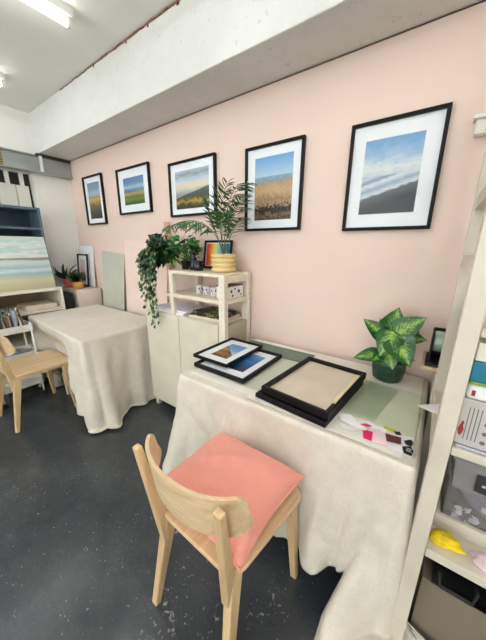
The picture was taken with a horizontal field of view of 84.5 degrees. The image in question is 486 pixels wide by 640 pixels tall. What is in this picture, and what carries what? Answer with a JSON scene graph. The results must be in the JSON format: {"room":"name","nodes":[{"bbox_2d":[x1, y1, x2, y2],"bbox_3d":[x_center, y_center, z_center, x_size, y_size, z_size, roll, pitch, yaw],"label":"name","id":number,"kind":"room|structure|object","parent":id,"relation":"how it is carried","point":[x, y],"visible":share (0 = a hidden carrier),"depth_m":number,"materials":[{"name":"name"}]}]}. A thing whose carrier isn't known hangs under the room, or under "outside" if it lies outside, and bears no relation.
{"room":"art studio","nodes":[
{"label":"art studio","id":0,"kind":"room"},
{"bbox_2d":[0,104,79,286],"bbox_3d":[-3.642,-0.392,1.516,0.300,2.740,5.000,11,19,34],"label":"wall","id":1,"kind":"structure","parent":0,"point":[53,196],"depth_m":3.08,"materials":[{"name":"white paint"}]},
{"bbox_2d":[0,149,2,163],"bbox_3d":[-2.471,-1.565,2.477,0.004,0.140,0.370,11,19,34],"label":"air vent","id":2,"kind":"object","parent":1,"relation":"attached to","point":[1,150],"depth_m":2.62,"materials":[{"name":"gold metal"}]},
{"bbox_2d":[0,170,33,206],"bbox_3d":[-3.724,-0.818,1.223,0.079,0.615,4.625,11,19,34],"label":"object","id":3,"kind":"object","parent":1,"relation":"in","point":[15,189],"depth_m":2.87,"materials":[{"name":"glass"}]},
{"bbox_2d":[0,182,31,206],"bbox_3d":[-2.876,-1.054,2.340,0.034,0.490,1.726,11,19,34],"label":"blind","id":4,"kind":"object","parent":3,"relation":"attached to","point":[11,193],"depth_m":2.87,"materials":[{"name":"white fabric"}]},
{"bbox_2d":[0,147,72,179],"bbox_3d":[-2.892,-1.418,1.949,0.100,0.170,2.988,11,19,34],"label":"trim","id":5,"kind":"structure","parent":1,"relation":"attached to","point":[12,159],"depth_m":2.82,"materials":[{"name":"metal"}]},
{"bbox_2d":[35,153,69,163],"bbox_3d":[-2.158,-1.798,3.006,0.180,0.031,0.324,11,19,34],"label":"trim","id":6,"kind":"structure","parent":1,"relation":"attached to","point":[36,154],"depth_m":2.94,"materials":[{"name":"black metal"}]},
{"bbox_2d":[0,0,175,112],"bbox_3d":[-1.190,-1.278,-0.553,6.320,0.100,5.200,11,19,34],"label":"ceiling","id":7,"kind":"structure","parent":0,"point":[39,56],"depth_m":1.79,"materials":[{"name":"paint"}]},
{"bbox_2d":[0,72,4,87],"bbox_3d":[-2.311,-1.809,1.698,0.088,0.085,1.240,11,19,34],"label":"ceiling light","id":8,"kind":"object","parent":7,"relation":"attached to","point":[2,76],"visible":1,"depth_m":2.16,"materials":[{"name":"white plastic"}]},
{"bbox_2d":[22,0,72,29],"bbox_3d":[-1.379,-1.638,1.099,0.088,0.085,1.240,11,19,34],"label":"ceiling light","id":9,"kind":"object","parent":7,"relation":"attached to","point":[57,10],"visible":1,"depth_m":1.51,"materials":[{"name":"white plastic"}]},
{"bbox_2d":[60,0,180,89],"bbox_3d":[-0.166,-1.729,1.351,3.555,0.026,0.013,11,19,34],"label":"trim","id":10,"kind":"structure","parent":7,"relation":"attached to","point":[176,2],"depth_m":1.72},
{"bbox_2d":[0,372,427,639],"bbox_3d":[-1.211,1.460,0.200,6.320,0.100,5.200,11,19,34],"label":"floor","id":11,"kind":"structure","parent":0,"point":[79,533],"depth_m":1.27,"materials":[{"name":"paint"}]},
{"bbox_2d":[0,320,47,408],"bbox_3d":[-2.127,0.389,2.485,0.250,0.739,0.344,11,19,34],"label":"rolling cart","id":12,"kind":"object","parent":11,"relation":"on","point":[34,381],"visible":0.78,"depth_m":2.48,"materials":[{"name":"white metal"}]},
{"bbox_2d":[1,313,6,327],"bbox_3d":[-2.106,0.029,2.360,0.059,0.182,0.028,-9,18,-30],"label":"book","id":13,"kind":"object","parent":12,"relation":"in","point":[2,316],"visible":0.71,"depth_m":2.35,"materials":[{"name":"paper"}]},
{"bbox_2d":[6,314,11,327],"bbox_3d":[-2.054,0.033,2.359,0.040,0.173,0.031,15,21,42],"label":"book","id":14,"kind":"object","parent":12,"relation":"in","point":[7,316],"visible":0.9,"depth_m":2.35,"materials":[{"name":"orange paper"}]},
{"bbox_2d":[9,309,17,326],"bbox_3d":[-2.032,0.005,2.379,0.040,0.215,0.031,-11,19,-35],"label":"book","id":15,"kind":"object","parent":12,"relation":"in","point":[12,313],"visible":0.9,"depth_m":2.37,"materials":[{"name":"blue paper"}]},
{"bbox_2d":[0,320,33,336],"bbox_3d":[-2.125,0.084,2.401,0.220,0.065,0.340,11,19,34],"label":"tray","id":16,"kind":"object","parent":12,"relation":"on","point":[28,326],"depth_m":2.39,"materials":[{"name":"white metal"}]},
{"bbox_2d":[4,348,31,357],"bbox_3d":[-2.108,0.316,2.478,0.170,0.073,0.279,11,19,34],"label":"rag","id":17,"kind":"object","parent":12,"relation":"in","point":[17,351],"visible":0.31,"depth_m":2.48,"materials":[{"name":"grey fabric"}]},
{"bbox_2d":[5,345,37,361],"bbox_3d":[-2.127,0.330,2.468,0.220,0.065,0.340,11,19,34],"label":"tray","id":18,"kind":"object","parent":12,"relation":"on","point":[33,350],"depth_m":2.47,"materials":[{"name":"white metal"}]},
{"bbox_2d":[4,374,44,394],"bbox_3d":[-2.129,0.590,2.540,0.220,0.065,0.340,11,19,34],"label":"tray","id":19,"kind":"object","parent":12,"relation":"on","point":[36,379],"depth_m":2.54,"materials":[{"name":"white metal"}]},
{"bbox_2d":[0,286,65,377],"bbox_3d":[-2.554,0.213,2.654,0.560,0.985,1.300,11,19,34],"label":"bookcase","id":20,"kind":"object","parent":11,"relation":"on","point":[55,294],"visible":0.34,"depth_m":2.93,"materials":[{"name":"white wood"}]},
{"bbox_2d":[0,204,45,241],"bbox_3d":[-2.604,-0.661,2.453,0.275,0.804,1.295,11,19,34],"label":"hutch","id":21,"kind":"object","parent":20,"relation":"on","point":[23,221],"visible":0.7,"depth_m":2.82,"materials":[{"name":"blue paint"}]},
{"bbox_2d":[0,226,40,230],"bbox_3d":[-2.603,-0.847,2.402,0.273,0.022,1.251,11,19,34],"label":"shelf","id":22,"kind":"object","parent":21,"relation":"attached to","point":[2,228],"depth_m":2.75,"materials":[{"name":"blue paint"}]},
{"bbox_2d":[0,236,56,292],"bbox_3d":[-2.400,-0.477,2.348,0.118,0.517,1.246,10,18,32],"label":"seascape painting","id":23,"kind":"object","parent":20,"relation":"on","point":[25,264],"visible":0.92,"depth_m":2.66,"materials":[{"name":"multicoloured painted canvas"}]},
{"bbox_2d":[17,300,56,310],"bbox_3d":[-2.226,-0.161,2.896,0.280,0.047,0.280,11,19,34],"label":"board","id":24,"kind":"object","parent":20,"relation":"on","point":[42,304],"visible":0.91,"depth_m":2.83,"materials":[{"name":"beige wood"}]},
{"bbox_2d":[0,337,75,432],"bbox_3d":[-1.807,0.430,2.276,0.458,0.782,0.509,10,18,31],"label":"wooden chair","id":25,"kind":"object","parent":11,"relation":"on","point":[15,370],"visible":0.93,"depth_m":2.20,"materials":[{"name":"brown wood"}]},
{"bbox_2d":[52,371,63,386],"bbox_3d":[-1.928,0.606,2.782,0.122,0.164,0.128,11,19,34],"label":"cloth bag","id":26,"kind":"object","parent":11,"relation":"on","point":[57,375],"visible":0.77,"depth_m":2.75,"materials":[{"name":"fabric"}]},
{"bbox_2d":[62,371,69,394],"bbox_3d":[-1.676,0.591,2.710,0.056,0.241,0.242,8,17,27],"label":"table leg","id":27,"kind":"object","parent":11,"relation":"on","point":[64,379],"visible":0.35,"depth_m":2.61,"materials":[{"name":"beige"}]},
{"bbox_2d":[63,291,74,308],"bbox_3d":[-2.048,0.119,3.170,0.250,0.900,0.090,11,19,34],"label":"case","id":28,"kind":"object","parent":11,"relation":"on","point":[68,297],"visible":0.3,"depth_m":3.00,"materials":[{"name":"black plastic"}]},
{"bbox_2d":[62,286,102,307],"bbox_3d":[-1.979,0.051,3.375,0.430,0.925,0.270,11,19,34],"label":"plinth","id":29,"kind":"object","parent":11,"relation":"on","point":[90,295],"visible":0.24,"depth_m":3.14,"materials":[{"name":"pink paint"}]},
{"bbox_2d":[53,265,78,287],"bbox_3d":[-2.115,-0.535,3.195,0.352,0.296,0.291,1,15,1],"label":"potted plant","id":30,"kind":"object","parent":29,"relation":"on","point":[68,284],"visible":0.74,"depth_m":3.19,"materials":[{"name":"green plant"}]},
{"bbox_2d":[65,271,84,288],"bbox_3d":[-1.929,-0.475,3.124,0.223,0.220,0.219,11,19,34],"label":"potted plant","id":31,"kind":"object","parent":29,"relation":"on","point":[75,278],"visible":1,"depth_m":3.10,"materials":[{"name":"green plant"}]},
{"bbox_2d":[77,254,88,286],"bbox_3d":[-1.976,-0.617,3.304,0.245,0.385,0.051,11,19,34],"label":"framed photograph","id":32,"kind":"object","parent":29,"relation":"on","point":[82,259],"visible":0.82,"depth_m":3.29,"materials":[{"name":"black paint"}]},
{"bbox_2d":[80,259,85,280],"bbox_3d":[-1.974,-0.617,3.306,0.120,0.260,0.002,11,14,34],"label":"print","id":33,"kind":"object","parent":32,"relation":"attached to","point":[82,261],"depth_m":3.30},
{"bbox_2d":[80,246,95,286],"bbox_3d":[-1.928,-0.669,3.322,0.320,0.483,0.041,11,19,34],"label":"card","id":34,"kind":"object","parent":29,"relation":"on","point":[88,250],"visible":0.72,"depth_m":3.27,"materials":[{"name":"white paper"}]},
{"bbox_2d":[102,251,124,310],"bbox_3d":[-1.508,-0.111,3.124,0.542,1.346,0.095,11,19,34],"label":"display board","id":35,"kind":"object","parent":11,"relation":"on","point":[113,264],"visible":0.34,"depth_m":3.02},
{"bbox_2d":[124,240,167,316],"bbox_3d":[-0.992,-0.056,2.750,0.680,1.470,0.100,11,19,34],"label":"display board","id":36,"kind":"object","parent":11,"relation":"on","point":[135,304],"visible":0.29,"depth_m":2.74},
{"bbox_2d":[146,222,250,406],"bbox_3d":[-0.398,0.032,2.173,0.891,1.620,0.314,11,19,34],"label":"shelving unit","id":37,"kind":"object","parent":11,"relation":"on","point":[173,342],"visible":0.48,"depth_m":2.03,"materials":[{"name":"beige wood"}]},
{"bbox_2d":[135,233,180,327],"bbox_3d":[-0.668,-0.324,2.162,0.347,0.736,0.333,-9,18,-31],"label":"trailing ivy","id":38,"kind":"object","parent":37,"relation":"hanging from","point":[155,254],"visible":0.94,"depth_m":2.06,"materials":[{"name":"green plant"}]},
{"bbox_2d":[153,301,204,315],"bbox_3d":[-0.532,-0.100,2.228,0.400,0.032,0.250,11,19,34],"label":"board","id":39,"kind":"object","parent":37,"relation":"on","point":[184,309],"visible":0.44,"depth_m":2.18,"materials":[{"name":"white paper"}]},
{"bbox_2d":[165,235,202,269],"bbox_3d":[-0.461,-0.523,2.057,0.262,0.259,0.322,11,19,34],"label":"potted plant","id":40,"kind":"object","parent":37,"relation":"on","point":[192,244],"visible":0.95,"depth_m":2.03,"materials":[{"name":"green plant"}]},
{"bbox_2d":[189,252,196,269],"bbox_3d":[-0.372,-0.441,2.004,0.056,0.129,0.056,11,19,34],"label":"candle jar","id":41,"kind":"object","parent":37,"relation":"on","point":[192,258],"visible":0.73,"depth_m":1.98,"materials":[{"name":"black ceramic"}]},
{"bbox_2d":[193,261,202,270],"bbox_3d":[-0.330,-0.399,1.964,0.074,0.070,0.090,-5,16,-20],"label":"mug","id":42,"kind":"object","parent":37,"relation":"on","point":[197,265],"visible":1,"depth_m":1.93,"materials":[{"name":"black ceramic"}]},
{"bbox_2d":[196,285,202,293],"bbox_3d":[-0.329,-0.234,2.038,0.057,0.062,0.065,-11,19,-36],"label":"mug","id":43,"kind":"object","parent":37,"relation":"on","point":[199,288],"visible":0.91,"depth_m":2.02,"materials":[{"name":"white ceramic"}]},
{"bbox_2d":[203,286,209,294],"bbox_3d":[-0.271,-0.220,1.988,0.057,0.062,0.065,2,15,7],"label":"mug","id":44,"kind":"object","parent":37,"relation":"on","point":[206,289],"visible":0.95,"depth_m":1.97,"materials":[{"name":"white ceramic"}]},
{"bbox_2d":[161,175,256,272],"bbox_3d":[-0.282,-0.647,1.861,0.797,0.605,0.312,11,19,34],"label":"potted palm","id":45,"kind":"object","parent":37,"relation":"on","point":[222,263],"visible":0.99,"depth_m":1.76,"materials":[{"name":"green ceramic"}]},
{"bbox_2d":[211,254,235,272],"bbox_3d":[-0.135,-0.399,1.870,0.176,0.123,0.176,11,19,34],"label":"pot","id":46,"kind":"object","parent":45,"relation":"attached to","point":[222,263],"depth_m":1.80,"materials":[{"name":"yellow ceramic"}]},
{"bbox_2d":[210,287,215,295],"bbox_3d":[-0.206,-0.207,1.944,0.065,0.062,0.057,7,17,21],"label":"mug","id":47,"kind":"object","parent":37,"relation":"on","point":[212,289],"visible":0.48,"depth_m":1.92,"materials":[{"name":"white ceramic"}]},
{"bbox_2d":[189,312,239,322],"bbox_3d":[-0.213,-0.038,2.019,0.304,0.028,0.234,10,18,31],"label":"book","id":48,"kind":"object","parent":37,"relation":"on","point":[193,315],"visible":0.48,"depth_m":1.95,"materials":[{"name":"beige paper"}]},
{"bbox_2d":[193,306,235,317],"bbox_3d":[-0.216,-0.063,2.021,0.260,0.018,0.200,12,19,37],"label":"book","id":49,"kind":"object","parent":48,"relation":"on","point":[211,311],"visible":0.91,"depth_m":1.99,"materials":[{"name":"green paper"}]},
{"bbox_2d":[203,240,232,267],"bbox_3d":[-0.197,-0.497,2.037,0.270,0.212,0.050,11,19,34],"label":"framed print","id":50,"kind":"object","parent":37,"relation":"on","point":[211,247],"visible":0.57,"depth_m":2.06,"materials":[{"name":"black paint"}]},
{"bbox_2d":[216,283,242,299],"bbox_3d":[-0.093,-0.205,1.891,0.108,0.088,0.171,11,19,34],"label":"gift box","id":51,"kind":"object","parent":37,"relation":"on","point":[235,290],"visible":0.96,"depth_m":1.86,"materials":[{"name":"white cardboard"}]},
{"bbox_2d":[132,434,300,639],"bbox_3d":[-0.070,0.778,1.060,0.458,0.782,0.509,12,19,36],"label":"wooden chair","id":52,"kind":"object","parent":11,"relation":"on","point":[196,516],"visible":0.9,"depth_m":0.85,"materials":[{"name":"brown wood"}]},
{"bbox_2d":[167,432,304,571],"bbox_3d":[-0.058,0.625,1.045,0.456,0.189,0.406,12,19,37],"label":"cushion","id":53,"kind":"object","parent":52,"relation":"on","point":[225,465],"visible":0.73,"depth_m":0.98,"materials":[{"name":"fabric"}]},
{"bbox_2d":[420,350,436,432],"bbox_3d":[1.075,0.658,1.290,0.495,0.903,0.236,11,19,34],"label":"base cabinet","id":54,"kind":"object","parent":11,"relation":"on","point":[423,366],"visible":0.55,"depth_m":1.26,"materials":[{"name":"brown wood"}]},
{"bbox_2d":[424,327,445,367],"bbox_3d":[0.915,0.126,1.241,0.095,0.145,0.170,11,19,34],"label":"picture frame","id":55,"kind":"object","parent":54,"relation":"on","point":[431,359],"visible":0.56,"depth_m":1.23,"materials":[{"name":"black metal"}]},
{"bbox_2d":[390,148,485,639],"bbox_3d":[1.072,0.157,0.667,0.908,2.200,0.523,11,19,34],"label":"shelving unit","id":56,"kind":"object","parent":11,"relation":"on","point":[466,323],"visible":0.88,"depth_m":0.82,"materials":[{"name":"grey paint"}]},
{"bbox_2d":[416,404,439,413],"bbox_3d":[0.746,0.339,1.040,0.094,0.001,0.100,-11,19,-35],"label":"paper sheet","id":57,"kind":"object","parent":56,"relation":"on","point":[433,408],"visible":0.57,"depth_m":1.04,"materials":[{"name":"white paper"}]},
{"bbox_2d":[428,528,466,555],"bbox_3d":[0.665,0.714,0.873,0.103,0.039,0.062,11,19,34],"label":"bundle","id":58,"kind":"object","parent":56,"relation":"on","point":[441,538],"visible":0.98,"depth_m":0.86,"materials":[{"name":"yellow fabric"}]},
{"bbox_2d":[432,454,485,548],"bbox_3d":[1.012,0.699,0.913,0.590,0.052,0.370,11,19,34],"label":"wooden tray","id":59,"kind":"object","parent":56,"relation":"on","point":[472,533],"visible":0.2,"depth_m":0.93,"materials":[{"name":"grey paint"}]},
{"bbox_3d":[1.008,0.607,0.885,0.565,0.234,0.350,11,19,34],"label":"tub","id":60,"kind":"object","parent":59,"relation":"on","visible":0},
{"bbox_2d":[456,509,461,514],"bbox_3d":[0.734,0.653,0.908,0.020,0.022,0.002,6,16,18],"label":"paper scrap","id":61,"kind":"object","parent":60,"relation":"in","point":[458,512],"visible":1,"depth_m":0.91,"materials":[{"name":"white paper"}]},
{"bbox_2d":[447,457,485,518],"bbox_3d":[0.924,0.612,0.960,0.307,0.173,0.274,11,19,34],"label":"fabric bundle","id":62,"kind":"object","parent":60,"relation":"in","point":[463,474],"visible":0.8,"depth_m":0.97,"materials":[{"name":"grey fabric"}]},
{"bbox_2d":[471,519,479,524],"bbox_3d":[0.774,0.674,0.892,0.021,0.023,0.005,10,18,32],"label":"paper scrap","id":63,"kind":"object","parent":60,"relation":"in","point":[473,521],"visible":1,"depth_m":0.89,"materials":[{"name":"white paper"}]},
{"bbox_2d":[473,475,485,495],"bbox_3d":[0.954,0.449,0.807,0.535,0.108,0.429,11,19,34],"label":"label","id":64,"kind":"object","parent":60,"relation":"on","point":[480,484],"visible":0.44,"depth_m":0.75,"materials":[{"name":"plastic"}]},
{"bbox_2d":[454,441,485,456],"bbox_3d":[0.879,0.354,0.774,0.432,0.010,0.348,11,19,34],"label":"sheet","id":65,"kind":"object","parent":56,"relation":"on","point":[459,445],"visible":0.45,"depth_m":0.74,"materials":[{"name":"white paper"}]},
{"bbox_2d":[453,392,485,451],"bbox_3d":[0.837,0.275,0.776,0.347,0.140,0.321,11,19,34],"label":"carton","id":66,"kind":"object","parent":65,"relation":"on","point":[471,426],"visible":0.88,"depth_m":0.73,"materials":[{"name":"grey cardboard"}]},
{"bbox_2d":[466,381,485,401],"bbox_3d":[0.803,0.183,0.757,0.280,0.044,0.291,11,19,34],"label":"paper packet","id":67,"kind":"object","parent":66,"relation":"on","point":[476,392],"visible":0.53,"depth_m":0.71,"materials":[{"name":"white paper"}]},
{"bbox_2d":[469,380,485,386],"bbox_3d":[0.815,0.158,0.746,0.305,0.008,0.305,11,19,34],"label":"book","id":68,"kind":"object","parent":67,"relation":"on","point":[470,381],"visible":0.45,"depth_m":0.70,"materials":[{"name":"green paper"}]},
{"bbox_2d":[469,358,485,383],"bbox_3d":[0.815,0.127,0.738,0.307,0.056,0.305,11,19,34],"label":"book","id":69,"kind":"object","parent":68,"relation":"on","point":[478,371],"visible":0.45,"depth_m":0.70,"materials":[{"name":"blue paper"}]},
{"bbox_2d":[474,337,485,361],"bbox_3d":[0.818,0.075,0.725,0.305,0.050,0.300,11,19,34],"label":"storage box","id":70,"kind":"object","parent":69,"relation":"on","point":[480,355],"visible":0.45,"depth_m":0.69,"materials":[{"name":"white plastic"}]},
{"bbox_2d":[470,550,485,572],"bbox_3d":[0.756,0.743,0.804,0.112,0.021,0.074,11,19,34],"label":"bag","id":71,"kind":"object","parent":56,"relation":"on","point":[479,557],"visible":1,"depth_m":0.82,"materials":[{"name":"pink plastic"}]},
{"bbox_2d":[409,553,485,639],"bbox_3d":[0.956,1.059,1.014,0.490,0.275,0.380,11,19,34],"label":"carton","id":72,"kind":"object","parent":11,"relation":"on","point":[436,614],"visible":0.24,"depth_m":0.95,"materials":[{"name":"beige cardboard"}]},
{"bbox_2d":[431,560,485,613],"bbox_3d":[0.933,0.862,0.930,0.463,0.144,0.402,11,19,34],"label":"tool case","id":73,"kind":"object","parent":72,"relation":"on","point":[458,586],"visible":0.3,"depth_m":0.89,"materials":[{"name":"plastic"}]},
{"bbox_2d":[70,0,485,403],"bbox_3d":[0.296,-0.449,1.828,6.320,2.740,0.120,11,19,34],"label":"wall","id":74,"kind":"structure","parent":0,"point":[314,287],"depth_m":1.54,"materials":[{"name":"pink paint"}]},
{"bbox_2d":[81,172,107,224],"bbox_3d":[-1.629,-1.311,2.937,0.398,0.498,0.028,11,19,34],"label":"framed photograph","id":75,"kind":"object","parent":74,"relation":"attached to","point":[93,186],"visible":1,"depth_m":2.93,"materials":[{"name":"black paint"}]},
{"bbox_2d":[87,181,102,218],"bbox_3d":[-1.628,-1.310,2.941,0.250,0.367,0.002,11,19,34],"label":"print","id":76,"kind":"object","parent":75,"relation":"attached to","point":[94,195],"depth_m":2.93},
{"bbox_2d":[115,161,152,214],"bbox_3d":[-1.030,-1.217,2.515,0.510,0.405,0.028,11,19,34],"label":"framed photograph","id":77,"kind":"object","parent":74,"relation":"attached to","point":[134,190],"visible":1,"depth_m":2.50,"materials":[{"name":"white paper"}]},
{"bbox_2d":[123,174,144,205],"bbox_3d":[-1.028,-1.216,2.518,0.321,0.236,0.002,11,19,34],"label":"print","id":78,"kind":"object","parent":77,"relation":"attached to","point":[133,184],"depth_m":2.51,"materials":[{"name":"multicoloured paper"}]},
{"bbox_2d":[167,152,216,217],"bbox_3d":[-0.404,-1.034,2.097,0.507,0.407,0.028,11,19,34],"label":"framed photograph","id":79,"kind":"object","parent":74,"relation":"attached to","point":[190,180],"visible":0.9,"depth_m":2.09,"materials":[{"name":"white paper"}]},
{"bbox_2d":[175,165,209,209],"bbox_3d":[-0.403,-1.029,2.102,0.369,0.280,0.002,11,19,34],"label":"print","id":80,"kind":"object","parent":79,"relation":"attached to","point":[192,183],"depth_m":2.10},
{"bbox_2d":[29,0,480,160],"bbox_3d":[0.260,-1.524,1.290,5.920,0.382,0.312,11,19,34],"label":"beam","id":81,"kind":"structure","parent":74,"relation":"attached to","point":[197,55],"depth_m":1.52,"materials":[{"name":"paint"}]},
{"bbox_2d":[244,134,305,230],"bbox_3d":[0.186,-0.841,1.708,0.414,0.512,0.028,11,19,34],"label":"framed photograph","id":82,"kind":"object","parent":74,"relation":"attached to","point":[277,167],"visible":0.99,"depth_m":1.69,"materials":[{"name":"white paper"}]},
{"bbox_2d":[254,151,293,220],"bbox_3d":[0.190,-0.840,1.710,0.273,0.375,0.002,11,19,34],"label":"print","id":83,"kind":"object","parent":82,"relation":"attached to","point":[273,171],"depth_m":1.70},
{"bbox_2d":[71,0,485,160],"bbox_3d":[0.356,-1.366,1.456,5.900,0.007,0.005,11,19,34],"label":"trim","id":84,"kind":"structure","parent":74,"relation":"attached to","point":[483,0],"depth_m":1.40,"materials":[{"name":"white paint"}]},
{"bbox_2d":[342,102,452,230],"bbox_3d":[0.732,-0.719,1.333,0.413,0.514,0.028,11,19,34],"label":"framed photograph","id":85,"kind":"object","parent":74,"relation":"attached to","point":[395,162],"visible":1,"depth_m":1.32,"materials":[{"name":"white paper"}]},
{"bbox_2d":[358,130,426,214],"bbox_3d":[0.732,-0.719,1.338,0.256,0.348,0.002,11,19,34],"label":"print","id":86,"kind":"object","parent":85,"relation":"attached to","point":[392,166],"depth_m":1.33},
{"bbox_2d":[473,113,485,137],"bbox_3d":[1.009,-0.798,1.086,0.125,0.072,0.060,11,19,34],"label":"box","id":87,"kind":"object","parent":74,"relation":"attached to","point":[479,120],"visible":1,"depth_m":1.09,"materials":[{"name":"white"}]},
{"bbox_3d":[0.321,0.667,1.552,1.070,0.735,0.715,11,19,34],"label":"table","id":88,"kind":"object","parent":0,"visible":0},
{"bbox_2d":[162,338,428,639],"bbox_3d":[0.323,0.700,1.406,1.113,0.740,1.473,-14,21,-42],"label":"tablecloth","id":89,"kind":"object","parent":88,"relation":"on","point":[356,504],"visible":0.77,"depth_m":1.01,"materials":[{"name":"fabric"}]},
{"bbox_2d":[190,339,423,457],"bbox_3d":[0.335,0.300,1.449,1.050,0.005,0.685,11,19,34],"label":"board","id":90,"kind":"object","parent":89,"relation":"on","point":[393,406],"visible":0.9,"depth_m":1.28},
{"bbox_2d":[197,340,287,382],"bbox_3d":[0.026,0.234,1.665,0.315,0.003,0.570,11,19,34],"label":"cutting mat","id":91,"kind":"object","parent":90,"relation":"on","point":[276,349],"visible":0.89,"depth_m":1.81,"materials":[{"name":"plastic"}]},
{"bbox_2d":[193,337,281,383],"bbox_3d":[-0.039,0.219,1.603,0.404,0.046,0.422,11,19,34],"label":"framed photograph","id":92,"kind":"object","parent":91,"relation":"on","point":[242,371],"depth_m":1.56,"materials":[{"name":"black paint"}]},
{"bbox_2d":[212,344,245,358],"bbox_3d":[-0.083,0.192,1.664,0.120,0.002,0.215,11,19,34],"label":"print","id":93,"kind":"object","parent":92,"relation":"on","point":[229,351],"depth_m":1.65},
{"bbox_2d":[228,354,264,371],"bbox_3d":[-0.009,0.240,1.582,0.190,0.002,0.240,11,19,34],"label":"print","id":94,"kind":"object","parent":92,"relation":"on","point":[251,361],"depth_m":1.54},
{"bbox_2d":[282,349,315,361],"bbox_3d":[0.339,0.227,1.692,0.190,0.001,0.160,11,19,34],"label":"card","id":95,"kind":"object","parent":91,"relation":"on","point":[293,355],"visible":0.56,"depth_m":1.70,"materials":[{"name":"green paper"}]},
{"bbox_2d":[255,381,363,427],"bbox_3d":[0.329,0.326,1.279,0.335,0.022,0.445,13,20,39],"label":"frame","id":96,"kind":"object","parent":90,"relation":"on","point":[288,407],"visible":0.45,"depth_m":1.11,"materials":[{"name":"black paint"}]},
{"bbox_2d":[261,356,366,419],"bbox_3d":[0.352,0.295,1.282,0.318,0.032,0.455,13,20,39],"label":"frame","id":97,"kind":"object","parent":96,"relation":"on","point":[311,385],"visible":0.98,"depth_m":1.25,"materials":[{"name":"black paint"}]},
{"bbox_2d":[332,375,359,403],"bbox_3d":[0.463,0.302,1.188,0.012,0.006,0.306,13,20,38],"label":"wood strip","id":98,"kind":"object","parent":97,"relation":"on","point":[353,381],"visible":1,"depth_m":1.16,"materials":[{"name":"brown wood"}]},
{"bbox_2d":[246,386,405,458],"bbox_3d":[0.309,0.389,1.109,0.620,0.002,0.145,11,19,34],"label":"paper sheet","id":99,"kind":"object","parent":90,"relation":"on","point":[333,426],"visible":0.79,"depth_m":1.01,"materials":[{"name":"white paper"}]},
{"bbox_2d":[338,423,356,430],"bbox_3d":[0.399,0.409,1.018,0.069,0.003,0.038,4,16,14],"label":"paper scrap","id":100,"kind":"object","parent":99,"relation":"on","point":[344,426],"visible":1,"depth_m":1.02,"materials":[{"name":"white paper"}]},
{"bbox_2d":[339,414,357,425],"bbox_3d":[0.415,0.395,1.060,0.057,0.011,0.073,-4,16,-16],"label":"paper scrap","id":101,"kind":"object","parent":99,"relation":"on","point":[348,418],"visible":1,"depth_m":1.06,"materials":[{"name":"white paper"}]},
{"bbox_2d":[353,421,374,429],"bbox_3d":[0.461,0.403,1.019,0.088,0.004,0.048,-1,15,-4],"label":"paper scrap","id":102,"kind":"object","parent":99,"relation":"on","point":[358,425],"visible":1,"depth_m":1.01,"materials":[{"name":"white paper"}]},
{"bbox_2d":[366,428,387,445],"bbox_3d":[0.483,0.421,0.972,0.069,0.001,0.078,7,17,22],"label":"card","id":103,"kind":"object","parent":99,"relation":"on","point":[378,437],"visible":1,"depth_m":0.96,"materials":[{"name":"pink paper"}]},
{"bbox_2d":[363,430,372,440],"bbox_3d":[0.452,0.418,0.974,0.035,0.001,0.056,9,18,28],"label":"card","id":104,"kind":"object","parent":103,"relation":"on","point":[367,434],"visible":1,"depth_m":0.97,"materials":[{"name":"pink paper"}]},
{"bbox_2d":[374,427,387,432],"bbox_3d":[0.510,0.408,0.999,0.037,0.004,0.041,-3,16,-13],"label":"paper scrap","id":105,"kind":"object","parent":103,"relation":"on","point":[381,429],"visible":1,"depth_m":1.00,"materials":[{"name":"white paper"}]},
{"bbox_2d":[386,433,414,452],"bbox_3d":[0.554,0.431,0.950,0.088,0.002,0.110,11,19,34],"label":"card","id":106,"kind":"object","parent":99,"relation":"on","point":[398,447],"visible":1,"depth_m":0.94,"materials":[{"name":"white paper"}]},
{"bbox_2d":[385,433,400,443],"bbox_3d":[0.537,0.425,0.955,0.051,0.001,0.041,8,17,25],"label":"scrap","id":107,"kind":"object","parent":106,"relation":"on","point":[391,438],"visible":1,"depth_m":0.96,"materials":[{"name":"brown paper"}]},
{"bbox_2d":[402,446,412,455],"bbox_3d":[0.557,0.439,0.906,0.034,0.002,0.050,11,19,34],"label":"card","id":108,"kind":"object","parent":106,"relation":"on","point":[408,450],"visible":1,"depth_m":0.90,"materials":[{"name":"black paper"}]},
{"bbox_2d":[404,440,412,445],"bbox_3d":[0.582,0.429,0.941,0.028,0.001,0.038,11,19,34],"label":"scrap","id":109,"kind":"object","parent":106,"relation":"on","point":[407,442],"visible":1,"depth_m":0.94,"materials":[{"name":"black paper"}]},
{"bbox_2d":[353,307,427,383],"bbox_3d":[0.743,0.126,1.355,0.305,0.385,0.203,11,19,34],"label":"potted plant","id":110,"kind":"object","parent":90,"relation":"on","point":[396,336],"visible":1,"depth_m":1.32,"materials":[{"name":"green plant"}]},
{"bbox_3d":[0.615,0.367,1.192,0.305,0.004,0.370,12,19,37],"label":"sheet","id":111,"kind":"object","parent":90,"relation":"on","visible":0},
{"bbox_2d":[384,426,396,431],"bbox_3d":[0.555,0.414,1.013,0.046,0.001,0.016,12,19,37],"label":"scrap","id":112,"kind":"object","parent":111,"relation":"on","point":[385,427],"visible":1,"depth_m":1.01,"materials":[{"name":"paper"}]},
{"bbox_3d":[-1.446,0.347,2.673,1.120,0.733,0.650,11,19,34],"label":"table","id":113,"kind":"object","parent":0,"visible":0},
{"bbox_2d":[28,304,155,432],"bbox_3d":[-1.432,0.355,2.611,1.450,0.737,0.786,11,19,34],"label":"tablecloth","id":114,"kind":"object","parent":113,"relation":"on","point":[107,351],"visible":0.78,"depth_m":2.23,"materials":[{"name":"fabric"}]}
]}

